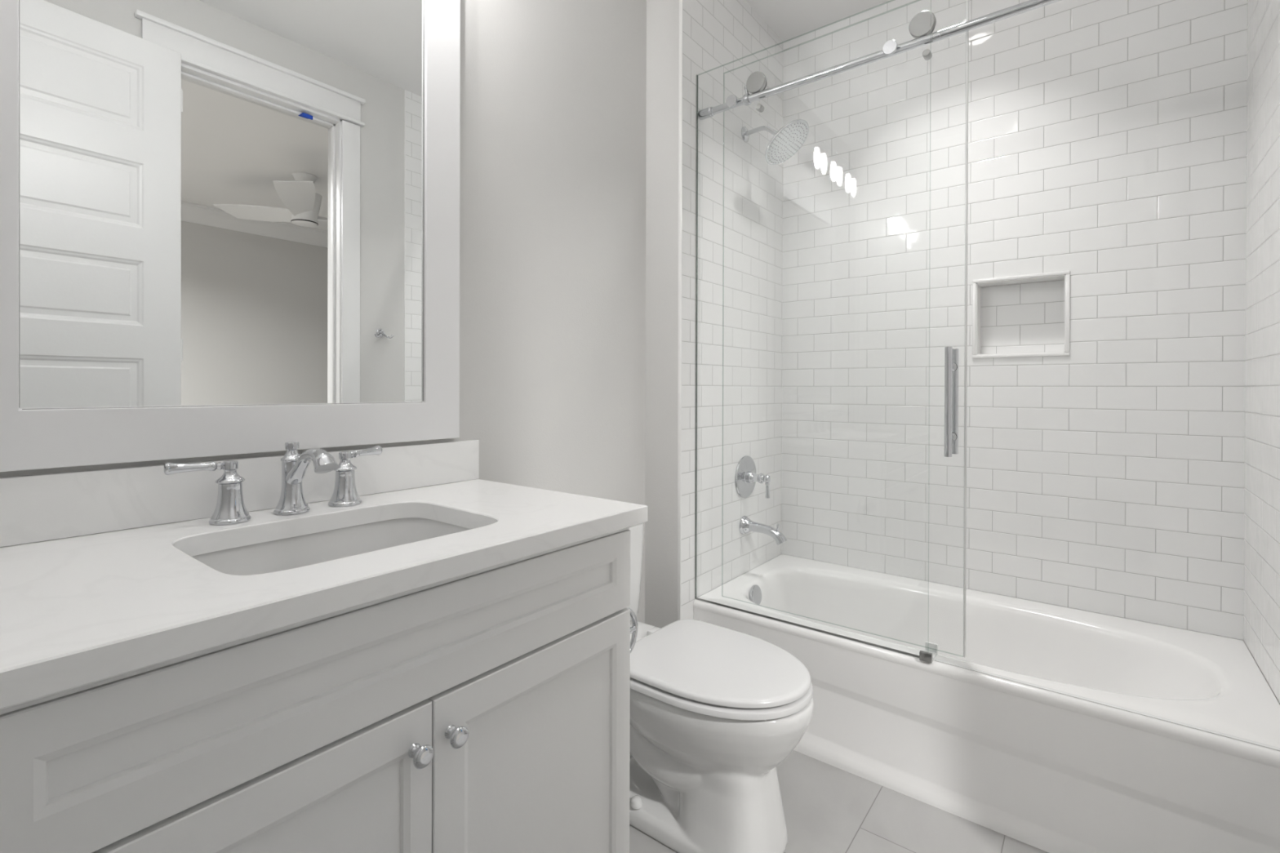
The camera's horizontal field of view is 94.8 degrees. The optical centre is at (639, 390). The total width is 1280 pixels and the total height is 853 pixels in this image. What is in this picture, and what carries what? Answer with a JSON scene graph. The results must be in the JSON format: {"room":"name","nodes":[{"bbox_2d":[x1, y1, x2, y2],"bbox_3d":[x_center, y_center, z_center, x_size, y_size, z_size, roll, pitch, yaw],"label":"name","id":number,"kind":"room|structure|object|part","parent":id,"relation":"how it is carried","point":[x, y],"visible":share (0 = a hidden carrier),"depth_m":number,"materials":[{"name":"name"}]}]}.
{"room":"bathroom","nodes":[
{"label":"bathroom","id":0,"kind":"room"},
{"bbox_2d":[0,0,646,622],"bbox_3d":[-0.715,-0.224,1.318,0.120,2.775,2.236,0,0,38],"label":"wall","id":1,"kind":"structure","parent":0,"point":[553,137],"depth_m":1.79,"materials":[{"name":"paint"}]},
{"bbox_2d":[0,0,460,471],"bbox_3d":[-0.739,-0.488,1.167,0.023,1.220,0.877,0,0,38],"label":"framed mirror","id":2,"kind":"object","parent":1,"relation":"attached to","point":[228,227],"visible":1,"depth_m":1.11,"materials":[{"name":"mirror"}]},
{"bbox_2d":[0,440,479,547],"bbox_3d":[-0.729,0.183,1.189,0.020,0.103,0.957,0,0,38],"label":"backsplash","id":3,"kind":"structure","parent":1,"relation":"attached to","point":[37,508],"depth_m":1.04,"materials":[{"name":"white stone"}]},
{"bbox_2d":[644,0,783,628],"bbox_3d":[0.355,-0.224,2.560,0.276,2.775,1.040,0,0,38],"label":"wall","id":4,"kind":"structure","parent":0,"point":[740,291],"depth_m":2.23,"materials":[{"name":"tile"}]},
{"bbox_2d":[677,0,683,620],"bbox_3d":[0.141,-0.233,2.070,0.014,2.755,0.006,0,0,38],"label":"trim","id":5,"kind":"structure","parent":4,"relation":"attached to","point":[681,2],"depth_m":2.07,"materials":[{"name":"ceramic"}]},
{"bbox_2d":[734,455,770,498],"bbox_3d":[0.480,0.358,2.409,0.110,0.175,0.175,0,0,38],"label":"shower valve","id":6,"kind":"object","parent":4,"relation":"attached to","point":[745,478],"visible":1,"depth_m":2.41,"materials":[{"name":"silver metal"}]},
{"bbox_3d":[0.442,0.358,2.439,0.014,0.175,0.175,0,0,38],"label":"plate","id":7,"kind":"part","parent":6,"relation":"part of","materials":[{"name":"silver metal"}]},
{"bbox_3d":[0.517,0.401,2.382,0.018,0.070,0.019,0,0,38],"label":"lever","id":8,"kind":"part","parent":6,"relation":"part of","materials":[{"name":"silver metal"}]},
{"bbox_2d":[738,515,786,545],"bbox_3d":[0.503,0.567,2.374,0.190,0.096,0.076,0,0,38],"label":"tub spout","id":9,"kind":"object","parent":4,"relation":"attached to","point":[746,525],"visible":1,"depth_m":2.37,"materials":[{"name":"silver metal"}]},
{"bbox_2d":[741,119,808,164],"bbox_3d":[0.536,-0.998,2.347,0.265,0.176,0.202,0,0,38],"label":"shower","id":10,"kind":"object","parent":4,"relation":"attached to","point":[785,142],"visible":1,"depth_m":2.32,"materials":[{"name":"silver metal"}]},
{"bbox_3d":[0.498,-1.035,2.377,0.154,0.068,0.018,0,0,38],"label":"arm","id":11,"kind":"part","parent":10,"relation":"part of","materials":[{"name":"silver metal"}]},
{"bbox_2d":[697,0,1061,119],"bbox_3d":[0.815,-1.021,1.694,1.507,0.067,0.037,0,0,38],"label":"shower rail","id":12,"kind":"object","parent":4,"relation":"attached to","point":[747,99],"visible":1,"depth_m":1.76,"materials":[{"name":"silver metal"}]},
{"bbox_2d":[746,0,968,657],"bbox_3d":[0.608,-0.199,1.888,0.780,1.890,0.111,0,0,38],"label":"sliding shower door","id":13,"kind":"structure","parent":12,"relation":"hanging from","point":[923,23],"depth_m":1.65,"materials":[{"name":"clear glass"}]},
{"bbox_3d":[0.857,0.032,1.635,0.019,0.305,0.019,0,0,38],"label":"handle","id":14,"kind":"part","parent":13,"relation":"part of","materials":[{"name":"silver metal"}]},
{"bbox_3d":[0.872,0.033,1.655,0.027,0.225,0.034,0,0,38],"label":"handle post","id":15,"kind":"part","parent":13,"relation":"part of","materials":[{"name":"silver metal"}]},
{"bbox_3d":[0.913,0.032,1.708,0.019,0.305,0.019,0,0,38],"label":"handle","id":16,"kind":"part","parent":13,"relation":"part of","materials":[{"name":"silver metal"}]},
{"bbox_2d":[746,0,892,41],"bbox_3d":[0.280,-1.658,1.198,1.984,0.100,3.275,0,0,38],"label":"ceiling","id":17,"kind":"structure","parent":0,"point":[789,20],"depth_m":2.50,"materials":[{"name":"paint"}]},
{"bbox_2d":[629,750,1048,852],"bbox_3d":[0.257,1.207,1.155,1.824,0.120,3.175,0,0,38],"label":"floor","id":18,"kind":"structure","parent":0,"point":[828,808],"depth_m":1.56,"materials":[{"name":"tile"}]},
{"bbox_2d":[0,527,630,852],"bbox_3d":[-0.507,0.712,1.016,0.584,0.868,0.910,0,0,38],"label":"vanity cabinet","id":19,"kind":"object","parent":18,"relation":"on","point":[487,710],"visible":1,"depth_m":0.79,"materials":[{"name":"paint"}]},
{"bbox_3d":[-0.449,0.747,0.681,0.020,0.590,0.454,0,0,38],"label":"door","id":20,"kind":"part","parent":19,"relation":"part of","materials":[{"name":"paint"}]},
{"bbox_2d":[0,479,648,710],"bbox_3d":[-0.507,0.254,1.016,0.580,0.034,0.957,0,0,38],"label":"countertop","id":21,"kind":"structure","parent":19,"relation":"on","point":[77,611],"depth_m":0.76,"materials":[{"name":"white stone"}]},
{"bbox_2d":[163,441,382,524],"bbox_3d":[-0.624,0.168,1.100,0.201,0.136,0.391,0,0,38],"label":"faucet","id":22,"kind":"object","parent":21,"relation":"on","point":[230,508],"visible":1,"depth_m":1.11,"materials":[{"name":"silver metal"}]},
{"bbox_3d":[-0.773,0.133,1.024,0.086,0.022,0.022,0,0,-44],"label":"lever","id":23,"kind":"part","parent":22,"relation":"part of","materials":[{"name":"silver metal"}]},
{"bbox_3d":[-0.615,0.148,1.094,0.173,0.085,0.038,0,0,38],"label":"spout","id":24,"kind":"part","parent":22,"relation":"part of","materials":[{"name":"silver metal"}]},
{"bbox_3d":[-0.593,0.132,1.267,0.022,0.022,0.086,0,0,21],"label":"lever","id":25,"kind":"part","parent":22,"relation":"part of","materials":[{"name":"silver metal"}]},
{"bbox_2d":[191,517,471,575],"bbox_3d":[-0.496,0.355,1.004,0.384,0.168,0.493,0,0,38],"label":"sink","id":26,"kind":"object","parent":21,"relation":"in","point":[287,553],"visible":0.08,"depth_m":1.12,"materials":[{"name":"white ceramic"}]},
{"bbox_3d":[-0.307,0.507,0.821,0.030,0.030,0.030,0,0,38],"label":"knob","id":27,"kind":"part","parent":19,"relation":"part of","materials":[{"name":"silver metal"}]},
{"bbox_3d":[-0.271,0.507,0.866,0.030,0.030,0.030,0,0,38],"label":"knob","id":28,"kind":"part","parent":19,"relation":"part of","materials":[{"name":"silver metal"}]},
{"bbox_3d":[-0.168,0.746,1.040,0.020,0.590,0.454,0,0,38],"label":"door","id":29,"kind":"part","parent":19,"relation":"part of","materials":[{"name":"paint"}]},
{"bbox_2d":[626,607,638,653],"bbox_3d":[-0.039,0.536,1.293,0.047,0.110,0.103,0,0,38],"label":"toilet paper holder","id":30,"kind":"object","parent":19,"relation":"attached to","point":[633,629],"visible":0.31,"depth_m":1.32,"materials":[{"name":"silver metal"}]},
{"bbox_2d":[627,522,813,852],"bbox_3d":[0.090,0.769,1.614,0.777,0.755,0.413,0,0,38],"label":"toilet","id":31,"kind":"object","parent":18,"relation":"on","point":[715,710],"visible":0.66,"depth_m":1.43,"materials":[{"name":"ceramic"}]},
{"bbox_3d":[-0.152,0.584,1.800,0.156,0.316,0.402,0,0,38],"label":"tank","id":32,"kind":"part","parent":31,"relation":"part of","materials":[{"name":"white ceramic"}]},
{"bbox_3d":[0.202,0.706,1.530,0.475,0.019,0.390,0,0,38],"label":"lid","id":33,"kind":"part","parent":31,"relation":"part of","materials":[{"name":"plastic"}]},
{"bbox_3d":[0.204,0.729,1.529,0.480,0.020,0.400,0,0,38],"label":"seat","id":34,"kind":"part","parent":31,"relation":"part of","materials":[{"name":"plastic"}]},
{"bbox_2d":[693,554,1279,852],"bbox_3d":[1.011,0.952,1.959,1.506,0.394,0.778,0,0,38],"label":"bathtub","id":35,"kind":"object","parent":18,"relation":"on","point":[1048,771],"depth_m":1.63,"materials":[{"name":"ceramic"}]},
{"bbox_3d":[0.447,0.791,2.273,0.026,0.077,0.077,0,0,38],"label":"overflow plate","id":36,"kind":"part","parent":35,"relation":"part of","materials":[{"name":"silver metal"}]},
{"bbox_2d":[694,39,919,657],"bbox_3d":[0.510,-0.192,1.901,0.778,1.904,0.023,0,0,38],"label":"fixed glass panel","id":37,"kind":"object","parent":35,"relation":"on","point":[890,46],"visible":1,"depth_m":2.14,"materials":[{"name":"glass"}]},
{"bbox_2d":[919,641,937,662],"bbox_3d":[0.827,0.749,1.685,0.032,0.028,0.079,0,0,38],"label":"guide","id":38,"kind":"object","parent":35,"relation":"on","point":[931,651],"visible":1,"depth_m":1.68,"materials":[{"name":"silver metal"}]},
{"bbox_3d":[1.113,0.762,1.444,0.712,0.003,0.012,0,0,38],"label":"threshold strip","id":39,"kind":"part","parent":35,"relation":"part of","materials":[{"name":"white ceramic"}]},
{"bbox_2d":[782,0,1247,640],"bbox_3d":[1.333,-0.230,2.265,1.628,2.755,0.100,0,0,38],"label":"wall","id":40,"kind":"structure","parent":0,"point":[1107,139],"depth_m":2.14,"materials":[{"name":"tile"}]},
{"bbox_2d":[972,270,1070,358],"bbox_3d":[1.414,-0.272,2.189,0.300,0.299,0.095,0,0,38],"label":"trim","id":41,"kind":"structure","parent":40,"relation":"attached to","point":[977,284],"depth_m":2.17,"materials":[{"name":"tile"}]},
{"bbox_2d":[1243,0,1279,704],"bbox_3d":[1.598,-0.227,1.470,0.009,2.755,0.846,0,0,38],"label":"wall","id":42,"kind":"structure","parent":0,"point":[1261,593],"depth_m":1.61,"materials":[{"name":"tile"}]}
]}

